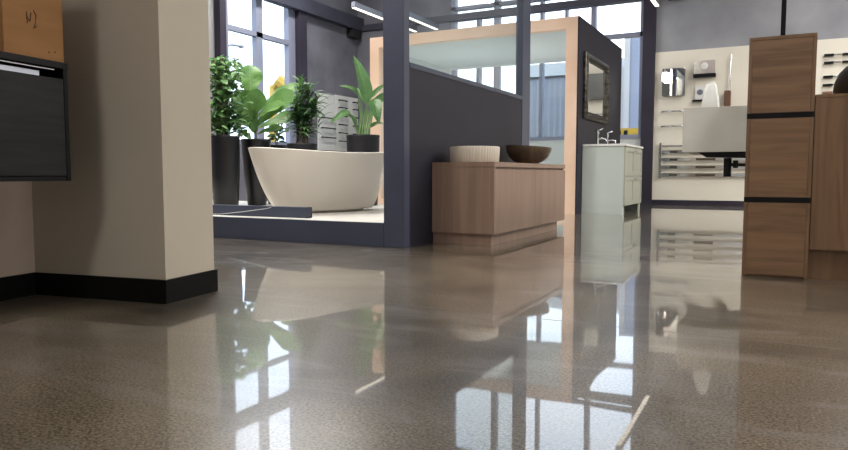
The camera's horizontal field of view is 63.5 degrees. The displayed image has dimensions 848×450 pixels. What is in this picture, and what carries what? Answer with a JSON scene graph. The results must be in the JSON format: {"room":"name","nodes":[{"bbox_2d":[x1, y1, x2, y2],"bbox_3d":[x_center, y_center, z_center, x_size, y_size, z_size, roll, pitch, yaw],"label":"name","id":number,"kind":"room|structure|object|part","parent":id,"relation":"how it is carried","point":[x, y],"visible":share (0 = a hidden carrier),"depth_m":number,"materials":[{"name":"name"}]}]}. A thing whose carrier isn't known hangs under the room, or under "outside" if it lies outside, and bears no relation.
{"room":"store","nodes":[
{"label":"store","id":0,"kind":"room"},
{"bbox_2d":[0,181,34,277],"bbox_3d":[-2.572,-2.121,0.206,0.200,5.200,5.905,1,4,19],"label":"wall","id":1,"kind":"structure","parent":0,"point":[17,255],"depth_m":2.77,"materials":[{"name":"paint"}]},
{"bbox_2d":[0,51,70,181],"bbox_3d":[-1.644,-0.341,2.072,0.415,0.422,1.017,1,4,19],"label":"vanity","id":2,"kind":"object","parent":1,"relation":"attached to","point":[34,108],"visible":1,"depth_m":2.34,"materials":[{"name":"black dark lacquered wood"}]},
{"bbox_3d":[-1.493,-0.494,1.970,0.023,0.025,0.885,1,4,19],"label":"handle","id":3,"kind":"part","parent":2,"relation":"part of","materials":[{"name":"silver metal"}]},
{"bbox_2d":[0,0,63,62],"bbox_3d":[-1.497,-0.758,2.396,0.347,0.361,0.243,1,4,19],"label":"cardboard box","id":4,"kind":"object","parent":2,"relation":"on","point":[32,28],"visible":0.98,"depth_m":2.34,"materials":[{"name":"brown cardboard"}]},
{"bbox_2d":[0,269,217,303],"bbox_3d":[-2.143,0.432,0.307,0.670,0.092,5.815,1,4,19],"label":"baseboard","id":5,"kind":"structure","parent":1,"relation":"attached to","point":[157,291],"depth_m":2.75,"materials":[{"name":"black"}]},
{"bbox_2d":[31,0,213,279],"bbox_3d":[-1.260,-2.308,2.709,0.660,5.200,0.305,1,4,19],"label":"pillar","id":6,"kind":"structure","parent":0,"point":[137,201],"depth_m":2.70,"materials":[{"name":"beige paint"}]},
{"bbox_2d":[208,0,357,200],"bbox_3d":[-5.180,-2.614,6.827,0.250,5.200,16.650,2,5,27],"label":"wall","id":7,"kind":"structure","parent":0,"point":[330,53],"depth_m":12.95,"materials":[{"name":"paint"}]},
{"bbox_2d":[214,0,227,135],"bbox_3d":[-3.097,-2.882,10.423,0.120,5.200,0.130,2,5,27],"label":"trim","id":8,"kind":"structure","parent":7,"relation":"attached to","point":[220,37],"depth_m":10.37,"materials":[{"name":"paint"}]},
{"bbox_2d":[226,0,296,144],"bbox_3d":[-2.776,-3.290,11.327,0.210,3.920,1.840,2,5,27],"label":"window","id":9,"kind":"structure","parent":7,"relation":"in","point":[257,35],"depth_m":11.42,"materials":[{"name":"grey metal"}]},
{"bbox_2d":[295,11,307,142],"bbox_3d":[-2.184,-2.096,12.266,0.100,3.360,0.210,2,5,27],"label":"trim","id":10,"kind":"structure","parent":7,"relation":"attached to","point":[300,17],"depth_m":12.13,"materials":[{"name":"paint"}]},
{"bbox_2d":[263,0,363,31],"bbox_3d":[-2.404,-3.855,11.645,0.160,0.240,4.900,2,5,27],"label":"trim","id":11,"kind":"structure","parent":7,"relation":"attached to","point":[314,9],"depth_m":12.58,"materials":[{"name":"metal"}]},
{"bbox_2d":[317,93,334,150],"bbox_3d":[-1.855,-1.947,12.987,0.029,1.055,0.530,2,5,27],"label":"display board","id":12,"kind":"object","parent":7,"relation":"attached to","point":[323,143],"visible":0.94,"depth_m":12.98,"materials":[{"name":"white"}]},
{"bbox_2d":[334,95,357,150],"bbox_3d":[-1.536,-2.003,13.597,0.029,1.075,0.810,2,5,27],"label":"display board","id":13,"kind":"object","parent":7,"relation":"attached to","point":[339,146],"visible":0.74,"depth_m":13.50,"materials":[{"name":"white"}]},
{"bbox_2d":[347,28,360,39],"bbox_3d":[-1.394,-3.796,13.609,0.150,0.170,0.300,2,5,27],"label":"speaker","id":14,"kind":"object","parent":7,"relation":"attached to","point":[352,33],"depth_m":13.51,"materials":[{"name":"black plastic"}]},
{"bbox_2d":[0,204,847,449],"bbox_3d":[0.709,0.312,3.892,13.700,0.200,16.900,2,5,27],"label":"floor","id":15,"kind":"structure","parent":0,"point":[233,368],"depth_m":1.94,"materials":[{"name":"concrete"}]},
{"bbox_2d":[213,201,383,222],"bbox_3d":[-1.684,-0.092,6.861,4.495,0.165,2.498,2,5,27],"label":"display platform","id":16,"kind":"object","parent":15,"relation":"on","point":[376,213],"visible":0.17,"depth_m":5.42,"materials":[{"name":"tile"}]},
{"bbox_2d":[209,55,253,204],"bbox_3d":[-2.060,-0.969,7.048,0.616,1.555,0.683,-1,4,-10],"label":"potted plant","id":17,"kind":"object","parent":16,"relation":"on","point":[225,150],"visible":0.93,"depth_m":6.90,"materials":[{"name":"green plant"}]},
{"bbox_3d":[-2.023,-0.543,6.979,0.304,0.717,0.304,2,5,27],"label":"pot","id":18,"kind":"part","parent":17,"relation":"part of","materials":[{"name":"black"}]},
{"bbox_3d":[-2.038,-1.278,6.962,0.381,0.822,0.123,0,4,0],"label":"stem","id":19,"kind":"part","parent":17,"relation":"part of","materials":[{"name":"plant"}]},
{"bbox_2d":[213,204,311,217],"bbox_3d":[-1.948,-0.136,5.785,2.413,0.082,0.080,2,5,27],"label":"plank","id":20,"kind":"object","parent":16,"relation":"on","point":[276,211],"visible":0.44,"depth_m":5.38,"materials":[{"name":"blue paint"}]},
{"bbox_2d":[223,205,281,213],"bbox_3d":[-1.435,-0.120,5.505,0.846,0.086,0.269,0,4,5],"label":"cable","id":21,"kind":"object","parent":20,"relation":"on","point":[281,205],"visible":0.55,"depth_m":5.44,"materials":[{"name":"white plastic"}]},
{"bbox_2d":[231,65,298,205],"bbox_3d":[-1.680,-0.965,7.333,0.786,1.505,0.529,-1,4,-17],"label":"potted plant","id":22,"kind":"object","parent":16,"relation":"on","point":[282,97],"visible":0.81,"depth_m":7.25,"materials":[{"name":"green plant"}]},
{"bbox_3d":[-1.792,-0.563,7.328,0.316,0.704,0.316,2,5,27],"label":"pot","id":23,"kind":"part","parent":22,"relation":"part of","materials":[{"name":"black"}]},
{"bbox_2d":[266,123,288,203],"bbox_3d":[-1.689,-0.764,7.764,0.336,1.040,0.358,-1,4,-14],"label":"potted plant","id":24,"kind":"object","parent":16,"relation":"on","point":[278,135],"visible":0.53,"depth_m":7.72,"materials":[{"name":"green plant"}]},
{"bbox_3d":[-1.663,-0.569,7.729,0.250,0.656,0.250,2,5,27],"label":"pot","id":25,"kind":"part","parent":24,"relation":"part of","materials":[{"name":"black"}]},
{"bbox_3d":[-1.638,-1.042,7.729,0.165,0.381,0.076,0,4,-3],"label":"stem","id":26,"kind":"part","parent":24,"relation":"part of","materials":[{"name":"green plant"}]},
{"bbox_2d":[281,74,332,149],"bbox_3d":[-1.269,-0.930,7.459,0.652,1.416,0.463,1,4,9],"label":"potted plant","id":27,"kind":"object","parent":16,"relation":"on","point":[304,114],"visible":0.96,"depth_m":7.41,"materials":[{"name":"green plant"}]},
{"bbox_3d":[-1.316,-0.549,7.429,0.330,0.660,0.330,2,5,27],"label":"pot","id":28,"kind":"part","parent":27,"relation":"part of","materials":[{"name":"black"}]},
{"bbox_3d":[-1.286,-1.179,7.430,0.261,0.706,0.113,0,4,-5],"label":"stem","id":29,"kind":"part","parent":27,"relation":"part of","materials":[{"name":"plant"}]},
{"bbox_2d":[248,147,383,212],"bbox_3d":[-0.918,-0.399,6.122,1.380,0.554,0.700,-4,6,-42],"label":"bathtub","id":30,"kind":"object","parent":16,"relation":"on","point":[323,181],"visible":0.92,"depth_m":5.78,"materials":[{"name":"white ceramic"}]},
{"bbox_2d":[330,55,382,205],"bbox_3d":[-0.669,-1.012,7.302,0.658,1.603,0.379,-1,4,-8],"label":"potted plant","id":31,"kind":"object","parent":16,"relation":"on","point":[366,142],"visible":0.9,"depth_m":7.29,"materials":[{"name":"green plant"}]},
{"bbox_3d":[-0.679,-1.138,7.345,0.241,0.480,0.176,2,5,27],"label":"stem","id":32,"kind":"part","parent":31,"relation":"part of","materials":[{"name":"green plant"}]},
{"bbox_3d":[-0.649,-0.584,7.327,0.360,0.746,0.360,2,5,27],"label":"pot","id":33,"kind":"part","parent":31,"relation":"part of","materials":[{"name":"black"}]},
{"bbox_2d":[213,0,530,247],"bbox_3d":[-1.608,-1.573,6.716,4.662,3.140,2.570,2,5,27],"label":"partition wall","id":34,"kind":"structure","parent":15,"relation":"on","point":[427,112],"depth_m":4.89,"materials":[{"name":"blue paint"}]},
{"bbox_3d":[0.397,-1.153,5.620,0.067,0.035,2.265,2,5,27],"label":"cap rail","id":35,"kind":"part","parent":34,"relation":"part of","materials":[{"name":"blue paint"}]},
{"bbox_3d":[0.969,-1.502,6.704,0.071,3.000,0.224,2,5,27],"label":"post","id":36,"kind":"part","parent":34,"relation":"part of","materials":[{"name":"grey metal"}]},
{"bbox_2d":[370,16,621,213],"bbox_3d":[1.147,-1.481,10.265,3.012,2.430,2.520,2,5,27],"label":"booth","id":37,"kind":"object","parent":15,"relation":"on","point":[564,39],"visible":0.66,"depth_m":9.34,"materials":[{"name":"brown wood"}]},
{"bbox_2d":[582,51,609,124],"bbox_3d":[2.318,-1.800,9.162,0.058,0.830,1.270,2,5,27],"label":"framed mirror","id":38,"kind":"object","parent":37,"relation":"attached to","point":[596,74],"visible":1,"depth_m":9.12,"materials":[{"name":"silver metal"}]},
{"bbox_2d":[588,62,605,116],"bbox_3d":[2.300,-1.801,9.172,0.009,0.650,1.090,2,5,27],"label":"mirror glass","id":39,"kind":"object","parent":38,"relation":"attached to","point":[597,71],"depth_m":9.21,"materials":[{"name":"white"}]},
{"bbox_2d":[432,162,564,245],"bbox_3d":[0.676,-0.211,5.630,0.483,0.584,1.757,2,5,27],"label":"wood vanity","id":40,"kind":"object","parent":15,"relation":"on","point":[474,203],"visible":1,"depth_m":4.93,"materials":[{"name":"brown wood"}]},
{"bbox_2d":[450,146,499,161],"bbox_3d":[0.372,-0.516,5.028,0.368,0.114,0.368,2,5,27],"label":"basin","id":41,"kind":"object","parent":40,"relation":"in","point":[457,153],"visible":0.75,"depth_m":4.87,"materials":[{"name":"beige ceramic"}]},
{"bbox_3d":[0.690,-0.188,5.154,0.018,0.454,0.859,2,5,27],"label":"drawer","id":42,"kind":"part","parent":40,"relation":"part of","materials":[{"name":"brown wood"}]},
{"bbox_2d":[505,145,551,163],"bbox_3d":[0.927,-0.623,6.093,0.410,0.170,0.410,2,5,27],"label":"wooden bowl","id":43,"kind":"object","parent":40,"relation":"on","point":[517,153],"visible":0.85,"depth_m":5.95,"materials":[{"name":"brown wood"}]},
{"bbox_3d":[1.087,-0.245,5.918,0.018,0.454,0.861,2,5,27],"label":"drawer","id":44,"kind":"part","parent":40,"relation":"part of","materials":[{"name":"brown wood"}]},
{"bbox_2d":[581,143,642,213],"bbox_3d":[2.530,-0.615,9.100,0.568,0.875,1.184,2,5,27],"label":"vanity","id":45,"kind":"object","parent":15,"relation":"on","point":[611,173],"visible":0.99,"depth_m":8.62,"materials":[{"name":"grey paint"}]},
{"bbox_2d":[582,143,642,148],"bbox_3d":[2.520,-1.037,9.074,0.545,0.030,1.184,2,5,27],"label":"countertop","id":46,"kind":"structure","parent":45,"relation":"on","point":[624,144],"depth_m":8.60,"materials":[{"name":"white stone"}]},
{"bbox_2d":[595,129,606,143],"bbox_3d":[2.261,-1.129,8.750,0.160,0.202,0.052,2,5,27],"label":"tap","id":47,"kind":"object","parent":46,"relation":"on","point":[597,132],"visible":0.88,"depth_m":8.76,"materials":[{"name":"silver metal"}]},
{"bbox_2d":[605,131,616,143],"bbox_3d":[2.491,-1.155,9.149,0.160,0.194,0.052,2,5,27],"label":"tap","id":48,"kind":"object","parent":46,"relation":"on","point":[607,134],"visible":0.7,"depth_m":9.15,"materials":[{"name":"silver metal"}]},
{"bbox_3d":[2.613,-0.437,8.748,0.020,0.363,0.566,2,5,27],"label":"door","id":49,"kind":"part","parent":45,"relation":"part of","materials":[{"name":"grey paint"}]},
{"bbox_3d":[2.613,-0.805,8.721,0.020,0.360,0.566,2,5,27],"label":"door","id":50,"kind":"part","parent":45,"relation":"part of","materials":[{"name":"grey paint"}]},
{"bbox_3d":[2.876,-0.475,9.253,0.020,0.363,0.566,2,5,27],"label":"door","id":51,"kind":"part","parent":45,"relation":"part of","materials":[{"name":"grey paint"}]},
{"bbox_3d":[2.876,-0.842,9.226,0.020,0.360,0.566,2,5,27],"label":"door","id":52,"kind":"part","parent":45,"relation":"part of","materials":[{"name":"grey paint"}]},
{"bbox_2d":[741,33,817,279],"bbox_3d":[1.779,-0.332,3.438,0.285,1.151,0.390,2,5,27],"label":"tall cabinet","id":53,"kind":"object","parent":15,"relation":"on","point":[782,69],"visible":1,"depth_m":3.26,"materials":[{"name":"brown wood"}]},
{"bbox_3d":[1.694,0.067,3.304,0.251,0.351,0.019,2,5,27],"label":"drawer","id":54,"kind":"part","parent":53,"relation":"part of","materials":[{"name":"brown wood"}]},
{"bbox_3d":[1.694,-0.321,3.275,0.251,0.376,0.019,2,5,27],"label":"drawer","id":55,"kind":"part","parent":53,"relation":"part of","materials":[{"name":"brown wood"}]},
{"bbox_3d":[1.694,-0.706,3.246,0.251,0.343,0.019,2,5,27],"label":"drawer","id":56,"kind":"part","parent":53,"relation":"part of","materials":[{"name":"brown wood"}]},
{"bbox_2d":[807,93,847,280],"bbox_3d":[2.310,-0.173,3.216,0.870,0.868,0.455,2,5,27],"label":"base cabinet","id":57,"kind":"object","parent":15,"relation":"on","point":[828,230],"visible":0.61,"depth_m":3.18,"materials":[{"name":"brown wood"}]},
{"bbox_2d":[833,66,847,93],"bbox_3d":[2.131,-0.699,3.267,0.310,0.172,0.310,2,5,27],"label":"vessel","id":58,"kind":"object","parent":57,"relation":"on","point":[841,83],"visible":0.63,"depth_m":3.26,"materials":[{"name":"black"}]},
{"bbox_2d":[357,0,847,200],"bbox_3d":[4.547,-2.925,11.002,13.650,5.200,0.250,2,5,27],"label":"wall","id":59,"kind":"structure","parent":0,"point":[681,25],"depth_m":10.85,"materials":[{"name":"paint"}]},
{"bbox_2d":[363,0,640,30],"bbox_3d":[1.229,-3.860,12.554,5.450,0.115,0.180,2,5,27],"label":"trim","id":60,"kind":"structure","parent":59,"relation":"attached to","point":[573,4],"depth_m":12.31,"materials":[{"name":"metal"}]},
{"bbox_2d":[451,0,643,140],"bbox_3d":[2.101,-3.439,12.182,3.530,3.850,0.230,2,5,27],"label":"window","id":61,"kind":"structure","parent":59,"relation":"in","point":[497,4],"depth_m":12.23,"materials":[{"name":"grey metal"}]},
{"bbox_2d":[640,0,656,203],"bbox_3d":[3.701,-2.944,11.255,0.195,5.200,0.080,2,5,27],"label":"trim","id":62,"kind":"structure","parent":59,"relation":"attached to","point":[650,11],"depth_m":11.28,"materials":[{"name":"paint"}]},
{"bbox_2d":[652,200,743,205],"bbox_3d":[7.079,-0.257,9.720,7.395,0.070,0.035,2,5,27],"label":"baseboard","id":63,"kind":"structure","parent":59,"relation":"attached to","point":[673,202],"depth_m":11.07,"materials":[{"name":"paint"}]},
{"bbox_2d":[652,38,847,200],"bbox_3d":[5.794,-1.549,10.299,4.495,2.410,0.024,2,5,27],"label":"display board","id":64,"kind":"object","parent":59,"relation":"attached to","point":[663,188],"visible":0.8,"depth_m":10.99,"materials":[{"name":"beige"}]},
{"bbox_2d":[661,125,682,126],"bbox_3d":[4.097,-1.605,11.124,0.478,0.028,0.072,2,5,27],"label":"towel bar","id":65,"kind":"object","parent":64,"relation":"attached to","point":[670,125],"visible":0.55,"depth_m":11.11,"materials":[{"name":"silver metal"}]},
{"bbox_2d":[661,110,682,112],"bbox_3d":[4.097,-1.845,11.106,0.478,0.028,0.072,2,5,27],"label":"towel bar","id":66,"kind":"object","parent":64,"relation":"attached to","point":[673,110],"visible":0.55,"depth_m":11.09,"materials":[{"name":"silver metal"}]},
{"bbox_2d":[662,67,684,96],"bbox_3d":[4.037,-2.306,11.075,0.340,0.435,0.122,2,5,27],"label":"mirror","id":67,"kind":"object","parent":64,"relation":"attached to","point":[673,79],"visible":1,"depth_m":11.02,"materials":[{"name":"silver"}]},
{"bbox_2d":[692,86,704,101],"bbox_3d":[4.395,-2.089,10.923,0.210,0.235,0.090,2,5,27],"label":"flush plate","id":68,"kind":"object","parent":64,"relation":"attached to","point":[699,91],"visible":0.71,"depth_m":10.92,"materials":[{"name":"white plastic"}]},
{"bbox_2d":[658,143,744,177],"bbox_3d":[4.480,-1.036,10.948,1.386,0.580,0.035,2,5,27],"label":"towel rack","id":69,"kind":"object","parent":64,"relation":"attached to","point":[661,151],"visible":0.55,"depth_m":11.05,"materials":[{"name":"silver metal"}]},
{"bbox_2d":[693,60,715,77],"bbox_3d":[4.447,-2.473,10.854,0.330,0.260,0.112,2,5,27],"label":"flush plate","id":70,"kind":"object","parent":64,"relation":"attached to","point":[704,68],"visible":1,"depth_m":10.81,"materials":[{"name":"silver metal"}]},
{"bbox_2d":[724,54,731,105],"bbox_3d":[4.757,-2.256,10.710,0.097,0.810,0.110,2,5,27],"label":"toilet brush","id":71,"kind":"object","parent":64,"relation":"attached to","point":[727,94],"visible":0.89,"depth_m":10.68,"materials":[{"name":"silver metal"}]},
{"bbox_3d":[4.791,-2.257,10.713,0.040,0.810,0.073,2,5,27],"label":"rod","id":72,"kind":"part","parent":71,"relation":"part of","materials":[{"name":"silver metal"}]},
{"bbox_2d":[823,75,837,77],"bbox_3d":[6.180,-2.179,10.002,0.620,0.032,0.062,2,5,27],"label":"towel bar","id":73,"kind":"object","parent":64,"relation":"attached to","point":[829,76],"visible":0.65,"depth_m":10.07,"materials":[{"name":"silver metal"}]},
{"bbox_2d":[823,60,847,63],"bbox_3d":[6.180,-2.383,9.986,0.620,0.032,0.062,2,5,27],"label":"towel bar","id":74,"kind":"object","parent":64,"relation":"attached to","point":[845,61],"visible":1,"depth_m":10.04,"materials":[{"name":"silver metal"}]},
{"bbox_2d":[824,53,847,56],"bbox_3d":[6.180,-2.493,9.978,0.620,0.032,0.062,2,5,27],"label":"towel bar","id":75,"kind":"object","parent":64,"relation":"attached to","point":[833,54],"visible":1,"depth_m":10.04,"materials":[{"name":"silver metal"}]},
{"bbox_2d":[780,0,786,35],"bbox_3d":[1.785,-1.340,3.377,0.290,0.868,0.070,2,5,27],"label":"pole","id":76,"kind":"object","parent":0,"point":[784,2],"visible":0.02,"depth_m":3.39,"materials":[{"name":"black metal"}]},
{"bbox_3d":[0.709,-5.073,3.491,13.700,0.200,16.900,2,5,27],"label":"ceiling","id":77,"kind":"structure","parent":0,"visible":0},
{"bbox_2d":[351,1,382,19],"bbox_3d":[-0.977,-3.599,11.503,0.070,0.124,0.973,2,5,27],"label":"lamp","id":78,"kind":"object","parent":77,"relation":"hanging from","point":[368,10],"depth_m":11.48,"materials":[{"name":"grey plastic"}]},
{"bbox_2d":[409,24,416,31],"bbox_3d":[-0.238,-3.705,12.922,0.070,0.122,0.278,2,5,27],"label":"lamp","id":79,"kind":"object","parent":77,"relation":"hanging from","point":[412,28],"depth_m":12.92,"materials":[{"name":"grey plastic"}]},
{"bbox_2d":[409,12,438,29],"bbox_3d":[-0.170,-4.604,12.007,0.070,2.000,1.800,2,5,27],"label":"lamp","id":80,"kind":"object","parent":77,"relation":"hanging from","point":[412,16],"visible":0.52,"depth_m":12.32,"materials":[{"name":"grey plastic"}]},
{"bbox_2d":[409,17,437,29],"bbox_3d":[-0.170,-3.613,12.081,0.060,0.012,1.780,2,5,27],"label":"diffuser","id":81,"kind":"object","parent":80,"relation":"attached to","point":[416,19],"depth_m":12.38,"materials":[{"name":"white plastic"}]},
{"bbox_2d":[651,0,659,6],"bbox_3d":[3.118,-4.375,9.605,0.070,2.100,2.250,2,5,27],"label":"lamp","id":82,"kind":"object","parent":77,"relation":"hanging from","point":[656,3],"visible":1,"depth_m":10.48,"materials":[{"name":"grey"}]},
{"bbox_3d":[2.645,-0.569,5.219,0.185,1.360,1.450,2,5,27],"label":"wall","id":83,"kind":"structure","parent":0,"visible":0},
{"bbox_2d":[682,106,746,176],"bbox_3d":[2.363,-0.640,5.417,0.501,0.512,0.850,2,5,27],"label":"basin","id":84,"kind":"object","parent":83,"relation":"attached to","point":[711,132],"visible":0.77,"depth_m":5.05,"materials":[{"name":"ceramic"}]},
{"bbox_2d":[701,82,719,106],"bbox_3d":[2.138,-0.969,5.108,0.128,0.190,0.128,2,5,27],"label":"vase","id":85,"kind":"object","parent":84,"relation":"on","point":[710,96],"visible":0.84,"depth_m":5.06,"materials":[{"name":"white ceramic"}]},
{"label":"outside","id":86,"kind":"structure","parent":0,"visible":0},
{"bbox_3d":[2.655,-1.316,26.771,100.000,0.250,90.000,2,5,27],"label":"ground","id":87,"kind":"structure","parent":86,"visible":0},
{"bbox_2d":[229,44,243,47],"bbox_3d":[-7.759,-4.487,28.186,0.240,5.864,1.018,2,5,27],"label":"street lamp","id":88,"kind":"object","parent":87,"relation":"on","point":[235,45],"visible":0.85,"depth_m":28.09,"materials":[{"name":"grey"}]},
{"bbox_2d":[269,75,284,141],"bbox_3d":[-3.480,-3.143,23.334,3.451,3.903,2.600,2,5,27],"label":"excavator","id":89,"kind":"object","parent":87,"relation":"on","point":[280,81],"visible":0.05,"depth_m":23.15,"materials":[{"name":"yellow"}]},
{"bbox_2d":[529,58,623,136],"bbox_3d":[10.945,-3.703,26.172,13.100,4.600,7.300,2,5,27],"label":"warehouse","id":90,"kind":"structure","parent":87,"relation":"on","point":[554,87],"depth_m":25.38,"materials":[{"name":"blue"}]},
{"bbox_2d":[620,128,637,134],"bbox_3d":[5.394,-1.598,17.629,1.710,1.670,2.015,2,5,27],"label":"van","id":91,"kind":"object","parent":87,"relation":"on","point":[623,131],"visible":0.05,"depth_m":16.74,"materials":[{"name":"yellow"}]},
{"bbox_2d":[620,37,639,127],"bbox_3d":[9.114,-3.420,21.355,7.700,4.750,2.750,2,5,27],"label":"office block","id":92,"kind":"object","parent":87,"relation":"on","point":[630,71],"visible":0.16,"depth_m":21.18,"materials":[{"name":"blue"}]}
]}

